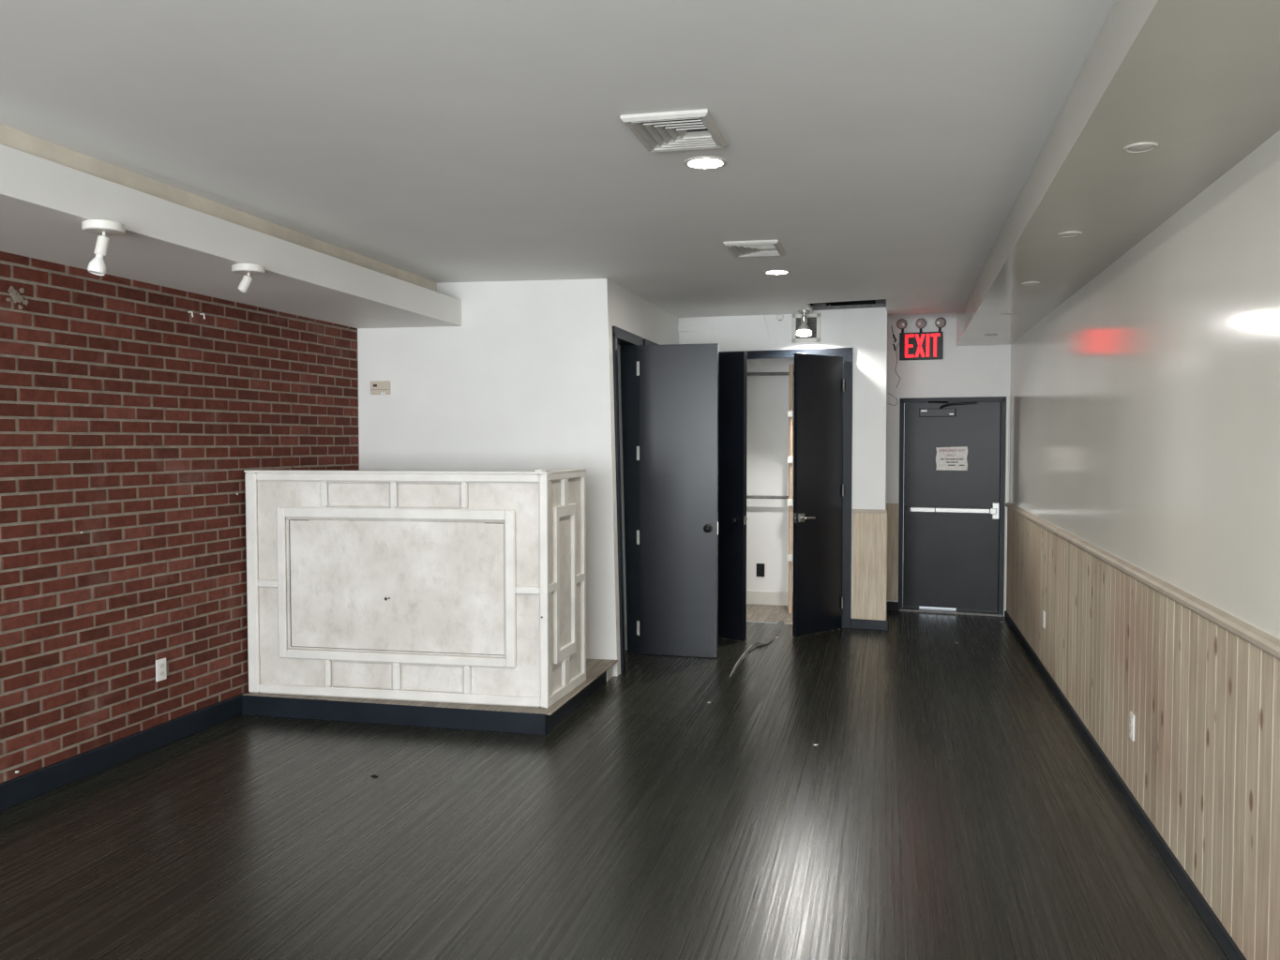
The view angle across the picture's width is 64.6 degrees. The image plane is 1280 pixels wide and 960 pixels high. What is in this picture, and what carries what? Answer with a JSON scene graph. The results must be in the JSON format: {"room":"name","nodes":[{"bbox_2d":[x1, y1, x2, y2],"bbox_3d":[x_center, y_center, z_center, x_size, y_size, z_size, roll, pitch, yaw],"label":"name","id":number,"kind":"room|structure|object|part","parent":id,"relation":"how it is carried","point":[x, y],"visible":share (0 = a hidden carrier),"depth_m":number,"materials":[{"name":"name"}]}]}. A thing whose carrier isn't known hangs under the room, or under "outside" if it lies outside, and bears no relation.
{"room":"empty retail store","nodes":[
{"label":"empty retail store","id":0,"kind":"room"},
{"bbox_2d":[0,251,359,783],"bbox_3d":[-3.317,-0.138,2.935,0.236,3.300,9.330,1,2,16],"label":"wall","id":1,"kind":"structure","parent":0,"point":[134,414],"depth_m":5.18,"materials":[{"name":"red brick"}]},
{"bbox_2d":[0,692,245,811],"bbox_3d":[-3.423,1.479,2.281,0.032,0.118,7.884,1,2,16],"label":"baseboard","id":2,"kind":"structure","parent":1,"relation":"attached to","point":[22,789],"depth_m":5.04,"materials":[{"name":"black paint"}]},
{"bbox_2d":[155,657,166,681],"bbox_3d":[-2.547,1.010,5.384,0.011,0.116,0.072,1,2,16],"label":"wall outlet","id":3,"kind":"object","parent":1,"relation":"attached to","point":[160,664],"visible":1,"depth_m":5.38,"materials":[{"name":"white plastic"}]},
{"bbox_2d":[159,670,164,677],"bbox_3d":[-2.544,1.031,5.384,0.004,0.029,0.034,1,2,16],"label":"socket","id":4,"kind":"object","parent":3,"relation":"attached to","point":[161,672],"depth_m":5.38,"materials":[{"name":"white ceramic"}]},
{"bbox_2d":[0,143,461,328],"bbox_3d":[-2.880,-1.032,2.763,1.093,0.237,9.260,0,2,14],"label":"soffit","id":5,"kind":"object","parent":1,"relation":"attached to","point":[44,203],"depth_m":4.64,"materials":[{"name":"paint"}]},
{"bbox_2d":[81,219,125,275],"bbox_3d":[-2.058,-0.886,3.887,0.147,0.201,0.147,0,2,14],"label":"ceiling spotlight","id":6,"kind":"object","parent":5,"relation":"attached to","point":[103,228],"visible":1,"depth_m":3.86,"materials":[{"name":"white metal"}]},
{"bbox_3d":[-2.077,-0.825,3.868,0.064,0.079,0.065,0,2,14],"label":"bulb","id":7,"kind":"part","parent":6,"relation":"part of","materials":[{"name":"white glass"}]},
{"bbox_2d":[231,263,265,292],"bbox_3d":[-1.849,-0.948,4.779,0.147,0.127,0.147,0,2,14],"label":"ceiling spotlight","id":8,"kind":"object","parent":5,"relation":"attached to","point":[249,269],"visible":1,"depth_m":4.75,"materials":[{"name":"white metal"}]},
{"bbox_2d":[357,278,620,677],"bbox_3d":[-1.101,-0.050,7.160,1.954,2.800,0.110,0,2,11],"label":"wall","id":9,"kind":"structure","parent":0,"point":[524,382],"depth_m":7.04,"materials":[{"name":"white paint"}]},
{"bbox_2d":[0,123,436,291],"bbox_3d":[-2.367,-1.178,2.601,0.116,0.198,9.207,0,2,12],"label":"trim","id":10,"kind":"structure","parent":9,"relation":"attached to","point":[9,137],"depth_m":4.40,"materials":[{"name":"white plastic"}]},
{"bbox_2d":[370,380,390,394],"bbox_3d":[-1.851,-0.657,7.210,0.143,0.095,0.031,0,2,11],"label":"thermostat","id":11,"kind":"object","parent":9,"relation":"attached to","point":[376,387],"visible":1,"depth_m":7.20,"materials":[{"name":"beige plastic"}]},
{"bbox_2d":[0,0,1114,317],"bbox_3d":[-0.203,-1.219,3.400,4.220,0.137,11.791,0,2,14],"label":"ceiling","id":12,"kind":"structure","parent":0,"point":[887,147],"depth_m":3.40,"materials":[{"name":"paint"}]},
{"bbox_2d":[619,108,726,152],"bbox_3d":[0.123,-1.203,3.497,0.292,0.029,0.390,0,2,14],"label":"ceiling vent","id":13,"kind":"object","parent":12,"relation":"in","point":[693,129],"visible":1,"depth_m":3.48,"materials":[{"name":"metal"}]},
{"bbox_2d":[683,156,726,168],"bbox_3d":[0.253,-1.227,3.915,0.168,0.006,0.168,0,2,14],"label":"recessed light","id":14,"kind":"object","parent":12,"relation":"in","point":[698,162],"visible":1,"depth_m":3.90,"materials":[{"name":"white plastic"}]},
{"bbox_2d":[689,158,722,167],"bbox_3d":[0.253,-1.226,3.916,0.132,0.002,0.132,0,2,14],"label":"diffuser","id":15,"kind":"object","parent":14,"relation":"attached to","point":[693,162],"depth_m":3.91,"materials":[{"name":"white plastic"}]},
{"bbox_2d":[722,240,785,257],"bbox_3d":[0.650,-1.304,5.706,0.298,0.029,0.410,0,2,14],"label":"ceiling vent","id":16,"kind":"object","parent":12,"relation":"in","point":[759,248],"visible":1,"depth_m":5.68,"materials":[{"name":"metal"}]},
{"bbox_2d":[764,270,789,274],"bbox_3d":[0.888,-1.347,6.563,0.168,0.006,0.168,0,2,14],"label":"recessed light","id":17,"kind":"object","parent":12,"relation":"in","point":[769,272],"visible":1,"depth_m":6.55,"materials":[{"name":"white plastic"}]},
{"bbox_2d":[767,271,786,273],"bbox_3d":[0.888,-1.346,6.563,0.132,0.002,0.132,0,2,14],"label":"diffuser","id":18,"kind":"object","parent":17,"relation":"attached to","point":[768,272],"depth_m":6.55,"materials":[{"name":"white plastic"}]},
{"bbox_2d":[796,310,812,336],"bbox_3d":[1.397,-1.337,8.622,0.131,0.214,0.136,0,2,14],"label":"lamp","id":19,"kind":"object","parent":12,"relation":"hanging from","point":[804,330],"visible":1,"depth_m":8.61,"materials":[{"name":"metal"}]},
{"bbox_2d":[800,313,807,322],"bbox_3d":[1.401,-1.382,8.633,0.051,0.085,0.051,0,2,14],"label":"socket","id":20,"kind":"object","parent":19,"relation":"attached to","point":[804,319],"depth_m":8.62,"materials":[{"name":"metal"}]},
{"bbox_3d":[1.398,-1.304,8.625,0.121,0.086,0.120,0,2,14],"label":"bulb","id":21,"kind":"part","parent":19,"relation":"part of","materials":[{"name":"white glass"}]},
{"bbox_2d":[813,302,886,310],"bbox_3d":[1.801,-1.499,8.699,0.640,0.050,0.109,1,2,20],"label":"channel","id":22,"kind":"object","parent":12,"relation":"attached to","point":[822,306],"visible":0.94,"depth_m":8.70,"materials":[{"name":"metal"}]},
{"bbox_2d":[0,610,1229,959],"bbox_3d":[-0.632,1.471,3.969,5.700,0.001,12.690,0,2,14],"label":"floor","id":23,"kind":"structure","parent":0,"point":[948,805],"depth_m":4.16,"materials":[{"name":"black wood"}]},
{"bbox_2d":[241,659,617,735],"bbox_3d":[-1.258,1.317,6.489,1.927,0.119,1.450,0,2,14],"label":"platform","id":24,"kind":"object","parent":23,"relation":"on","point":[513,719],"visible":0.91,"depth_m":5.82,"materials":[{"name":"black paint"}]},
{"bbox_2d":[243,468,586,707],"bbox_3d":[-1.341,0.602,6.193,1.916,1.333,0.708,0,2,11],"label":"counter","id":25,"kind":"object","parent":24,"relation":"on","point":[466,587],"depth_m":5.87,"materials":[{"name":"white paint"}]},
{"bbox_2d":[533,468,544,471],"bbox_3d":[-0.568,-0.056,5.708,0.066,0.016,0.065,0,2,14],"label":"lump","id":26,"kind":"object","parent":25,"relation":"on","point":[534,470],"visible":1,"depth_m":5.69,"materials":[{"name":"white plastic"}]},
{"bbox_3d":[-0.478,0.613,6.032,0.063,1.321,0.679,1,2,15],"label":"panel","id":27,"kind":"part","parent":25,"relation":"part of","materials":[{"name":"white paint"}]},
{"bbox_3d":[-0.441,0.614,6.013,0.024,1.321,0.698,1,2,15],"label":"panel moulding","id":28,"kind":"part","parent":25,"relation":"part of","materials":[{"name":"white paint"}]},
{"bbox_2d":[729,620,783,677],"bbox_3d":[0.962,1.301,8.037,0.118,0.027,2.245,1,2,18],"label":"cable","id":29,"kind":"object","parent":23,"relation":"on","point":[774,633],"visible":1,"depth_m":8.13,"materials":[{"name":"plastic"}]},
{"bbox_2d":[617,344,627,649],"bbox_3d":[-1.213,-0.087,8.139,2.312,2.800,0.100,0,2,14],"label":"door frame","id":30,"kind":"structure","parent":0,"point":[618,345],"depth_m":7.83,"materials":[{"name":"black paint"}]},
{"bbox_2d":[611,281,678,345],"bbox_3d":[0.053,-0.090,8.171,0.189,2.800,2.331,0,2,14],"label":"wall","id":31,"kind":"structure","parent":0,"point":[632,313],"depth_m":7.85,"materials":[{"name":"white paint"}]},
{"bbox_2d":[612,326,718,674],"bbox_3d":[0.151,0.130,7.375,0.762,2.420,0.825,0,2,14],"label":"door","id":32,"kind":"structure","parent":31,"relation":"in","point":[670,393],"depth_m":7.59,"materials":[{"name":"black paint"}]},
{"bbox_3d":[-0.119,0.128,7.442,0.206,2.420,0.825,0,2,14],"label":"frame","id":33,"kind":"part","parent":32,"relation":"part of","materials":[{"name":"black paint"}]},
{"bbox_3d":[0.500,0.360,7.505,0.064,0.064,0.068,0,2,14],"label":"knob","id":34,"kind":"part","parent":32,"relation":"part of","materials":[{"name":"black plastic"}]},
{"bbox_2d":[677,323,794,592],"bbox_3d":[1.215,-0.142,9.533,1.800,2.800,1.030,0,2,14],"label":"wall","id":35,"kind":"structure","parent":0,"point":[767,407],"depth_m":9.99,"materials":[{"name":"white paint"}]},
{"bbox_2d":[756,563,764,576],"bbox_3d":[1.195,0.894,10.040,0.080,0.130,0.011,0,2,14],"label":"wall outlet","id":36,"kind":"object","parent":35,"relation":"attached to","point":[760,566],"visible":1,"depth_m":10.04,"materials":[{"name":"black plastic"}]},
{"bbox_2d":[746,590,788,605],"bbox_3d":[1.167,1.171,10.053,1.280,0.135,0.017,0,2,14],"label":"baseboard","id":37,"kind":"structure","parent":35,"relation":"attached to","point":[753,597],"depth_m":10.02,"materials":[{"name":"white wood"}]},
{"bbox_2d":[746,495,793,498],"bbox_3d":[1.106,0.168,9.937,1.200,0.031,0.031,0,2,14],"label":"closet rod","id":38,"kind":"object","parent":35,"relation":"attached to","point":[747,496],"visible":0.32,"depth_m":9.89,"materials":[{"name":"metal"}]},
{"bbox_2d":[747,372,794,376],"bbox_3d":[1.095,-1.030,9.853,1.200,0.031,0.031,0,2,14],"label":"closet rod","id":39,"kind":"object","parent":35,"relation":"attached to","point":[751,373],"visible":0.32,"depth_m":9.81,"materials":[{"name":"metal"}]},
{"bbox_2d":[746,603,792,623],"bbox_3d":[1.202,1.254,9.620,1.555,0.001,1.250,0,2,14],"label":"floor","id":40,"kind":"structure","parent":0,"point":[761,613],"depth_m":9.52,"materials":[{"name":"beige wood"}]},
{"bbox_2d":[786,363,793,614],"bbox_3d":[1.411,0.089,9.493,0.047,2.340,0.110,0,2,14],"label":"upright","id":41,"kind":"object","parent":40,"relation":"on","point":[790,396],"visible":1,"depth_m":9.48,"materials":[{"name":"brown wood"}]},
{"bbox_2d":[678,299,887,618],"bbox_3d":[1.299,-0.387,9.399,1.923,3.299,1.115,0,2,14],"label":"wall","id":42,"kind":"structure","parent":0,"point":[864,330],"depth_m":8.70,"materials":[{"name":"white paint"}]},
{"bbox_2d":[642,338,747,641],"bbox_3d":[0.431,0.096,8.266,0.880,2.420,0.900,0,2,14],"label":"door","id":43,"kind":"structure","parent":42,"relation":"in","point":[732,367],"depth_m":8.21,"materials":[{"name":"black paint"}]},
{"bbox_3d":[0.104,0.094,8.347,0.206,2.420,0.900,0,2,14],"label":"frame","id":44,"kind":"part","parent":43,"relation":"part of","materials":[{"name":"black paint"}]},
{"bbox_3d":[0.763,0.325,8.166,0.064,0.064,0.068,2,3,42],"label":"knob","id":45,"kind":"part","parent":43,"relation":"part of","materials":[{"name":"black plastic"}]},
{"bbox_2d":[776,315,783,321],"bbox_3d":[1.227,-1.421,8.889,0.063,0.056,0.035,1,2,20],"label":"wall sensor","id":46,"kind":"object","parent":42,"relation":"attached to","point":[779,318],"visible":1,"depth_m":8.87,"materials":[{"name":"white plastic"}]},
{"bbox_2d":[718,347,852,636],"bbox_3d":[1.216,0.066,8.977,0.755,2.425,1.217,-2,3,-40],"label":"door","id":47,"kind":"structure","parent":42,"relation":"in","point":[822,384],"depth_m":8.55,"materials":[{"name":"black paint"}]},
{"bbox_3d":[1.273,0.313,8.338,0.012,0.080,0.022,-2,3,-41],"label":"latch plate","id":48,"kind":"part","parent":47,"relation":"part of","materials":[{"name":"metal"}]},
{"bbox_3d":[1.386,0.312,8.372,0.147,0.068,0.057,-2,3,-41],"label":"lever handle","id":49,"kind":"part","parent":47,"relation":"part of","materials":[{"name":"metal"}]},
{"bbox_2d":[791,313,820,343],"bbox_3d":[1.449,-1.327,8.823,0.252,0.250,0.012,1,2,20],"label":"air vent","id":50,"kind":"object","parent":42,"relation":"in","point":[813,323],"visible":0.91,"depth_m":8.81,"materials":[{"name":"white metal"}]},
{"bbox_2d":[851,509,887,620],"bbox_3d":[1.972,0.730,8.706,0.297,0.957,0.018,1,2,20],"label":"wainscot panel","id":51,"kind":"object","parent":42,"relation":"attached to","point":[869,526],"depth_m":8.70,"materials":[{"name":"brown wood"}]},
{"bbox_3d":[1.970,0.268,8.690,0.292,0.032,0.018,1,2,20],"label":"cap rail","id":52,"kind":"part","parent":51,"relation":"part of","materials":[{"name":"beige wood"}]},
{"bbox_2d":[850,613,888,631],"bbox_3d":[2.021,1.239,8.897,0.315,0.085,0.428,0,2,14],"label":"baseboard","id":53,"kind":"structure","parent":42,"relation":"attached to","point":[855,624],"depth_m":8.71,"materials":[{"name":"black paint"}]},
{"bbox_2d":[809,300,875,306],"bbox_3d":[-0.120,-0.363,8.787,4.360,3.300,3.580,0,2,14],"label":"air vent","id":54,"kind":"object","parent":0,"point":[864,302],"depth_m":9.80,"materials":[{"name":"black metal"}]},
{"bbox_2d":[902,606,956,610],"bbox_3d":[3.602,1.215,11.536,4.500,0.050,3.980,0,2,14],"label":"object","id":55,"kind":"structure","parent":0,"point":[902,607],"depth_m":9.90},
{"bbox_2d":[886,312,1010,617],"bbox_3d":[2.910,-0.394,9.521,1.268,3.300,0.119,1,2,20],"label":"wall","id":56,"kind":"structure","parent":0,"point":[982,370],"depth_m":9.48,"materials":[{"name":"white paint"}]},
{"bbox_2d":[886,503,898,601],"bbox_3d":[2.408,0.687,9.675,0.115,0.930,0.014,1,2,20],"label":"wainscot panel","id":57,"kind":"object","parent":56,"relation":"attached to","point":[892,509],"depth_m":9.67,"materials":[{"name":"brown wood"}]},
{"bbox_2d":[886,601,898,611],"bbox_3d":[2.412,1.209,9.686,0.120,0.085,0.030,1,2,20],"label":"baseboard","id":58,"kind":"structure","parent":56,"relation":"attached to","point":[890,606],"depth_m":9.67,"materials":[{"name":"black paint"}]},
{"bbox_2d":[896,317,946,361],"bbox_3d":[2.636,-1.321,9.488,0.446,0.386,0.072,1,2,20],"label":"exit sign","id":59,"kind":"object","parent":56,"relation":"attached to","point":[922,345],"visible":1,"depth_m":9.46,"materials":[{"name":"black plastic"}]},
{"bbox_2d":[898,396,1006,617],"bbox_3d":[2.910,0.243,9.489,0.961,2.030,0.185,1,2,20],"label":"door","id":60,"kind":"structure","parent":56,"relation":"in","point":[951,528],"depth_m":9.48,"materials":[{"name":"black paint"}]},
{"bbox_2d":[935,446,967,470],"bbox_3d":[2.918,-0.202,9.468,0.285,0.224,0.007,1,2,21],"label":"notice","id":61,"kind":"object","parent":60,"relation":"attached to","point":[947,459],"visible":1,"depth_m":9.47,"materials":[{"name":"paper"}]},
{"bbox_2d":[940,458,963,466],"bbox_3d":[2.924,-0.167,9.466,0.212,0.066,0.003,1,2,20],"label":"print","id":62,"kind":"object","parent":61,"relation":"attached to","point":[943,461],"depth_m":9.47,"materials":[{"name":"black"}]},
{"bbox_3d":[2.897,-0.697,9.391,0.439,0.082,0.064,1,2,24],"label":"closer arm","id":63,"kind":"part","parent":60,"relation":"part of","materials":[{"name":"black plastic"}]},
{"bbox_2d":[1003,396,1008,609],"bbox_3d":[3.370,0.214,9.303,0.024,1.960,0.018,0,2,14],"label":"trim","id":64,"kind":"structure","parent":56,"relation":"attached to","point":[1007,398],"depth_m":9.29,"materials":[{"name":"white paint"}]},
{"bbox_2d":[1008,130,1279,639],"bbox_3d":[1.997,-0.158,3.315,0.150,3.300,12.800,0,2,14],"label":"wall","id":65,"kind":"structure","parent":0,"point":[1145,406],"depth_m":3.85,"materials":[{"name":"paint"}]},
{"bbox_2d":[1042,610,1045,628],"bbox_3d":[2.804,0.967,7.024,0.011,0.116,0.072,0,2,14],"label":"wall outlet","id":66,"kind":"object","parent":65,"relation":"attached to","point":[1044,611],"visible":1,"depth_m":6.99,"materials":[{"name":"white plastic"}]},
{"bbox_2d":[956,0,1279,346],"bbox_3d":[1.633,-1.236,3.338,0.626,0.445,12.550,0,2,14],"label":"soffit","id":67,"kind":"object","parent":65,"relation":"attached to","point":[1197,80],"depth_m":3.03,"materials":[{"name":"paint"}]},
{"bbox_2d":[1000,312,1015,315],"bbox_3d":[2.541,-1.150,6.987,0.100,0.007,0.100,0,2,14],"label":"recessed light","id":68,"kind":"object","parent":67,"relation":"in","point":[1003,313],"visible":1,"depth_m":6.97,"materials":[{"name":"paint"}]},
{"bbox_2d":[1021,281,1040,285],"bbox_3d":[2.188,-1.099,5.661,0.100,0.007,0.100,0,2,14],"label":"recessed light","id":69,"kind":"object","parent":67,"relation":"in","point":[1033,282],"visible":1,"depth_m":5.65,"materials":[{"name":"paint"}]},
{"bbox_2d":[1056,231,1082,237],"bbox_3d":[1.834,-1.048,4.318,0.100,0.007,0.100,0,2,14],"label":"recessed light","id":70,"kind":"object","parent":67,"relation":"in","point":[1067,233],"visible":1,"depth_m":4.31,"materials":[{"name":"paint"}]},
{"bbox_2d":[1122,142,1159,153],"bbox_3d":[1.507,-1.000,3.045,0.100,0.007,0.100,0,2,14],"label":"recessed light","id":71,"kind":"object","parent":67,"relation":"in","point":[1140,147],"visible":1,"depth_m":3.04,"materials":[{"name":"paint"}]},
{"bbox_2d":[1004,610,1246,959],"bbox_3d":[1.891,1.464,3.310,0.028,0.060,12.420,0,2,14],"label":"baseboard","id":72,"kind":"structure","parent":65,"relation":"attached to","point":[1221,935],"depth_m":4.13,"materials":[{"name":"black paint"}]},
{"bbox_2d":[1129,711,1134,741],"bbox_3d":[2.175,1.089,4.475,0.011,0.116,0.072,0,2,14],"label":"wall outlet","id":73,"kind":"object","parent":65,"relation":"attached to","point":[1132,715],"visible":1,"depth_m":4.46,"materials":[{"name":"white plastic"}]},
{"bbox_2d":[1005,502,1279,659],"bbox_3d":[1.889,0.451,3.277,0.033,0.038,12.430,0,2,14],"label":"trim","id":74,"kind":"structure","parent":65,"relation":"attached to","point":[1251,634],"depth_m":3.76,"materials":[{"name":"beige wood"}]},
{"bbox_2d":[1006,507,1279,959],"bbox_3d":[1.898,0.954,3.293,0.014,0.980,12.425,0,2,14],"label":"wainscot panel","id":75,"kind":"object","parent":65,"relation":"attached to","point":[1202,762],"depth_m":3.81,"materials":[{"name":"brown wood"}]}
]}

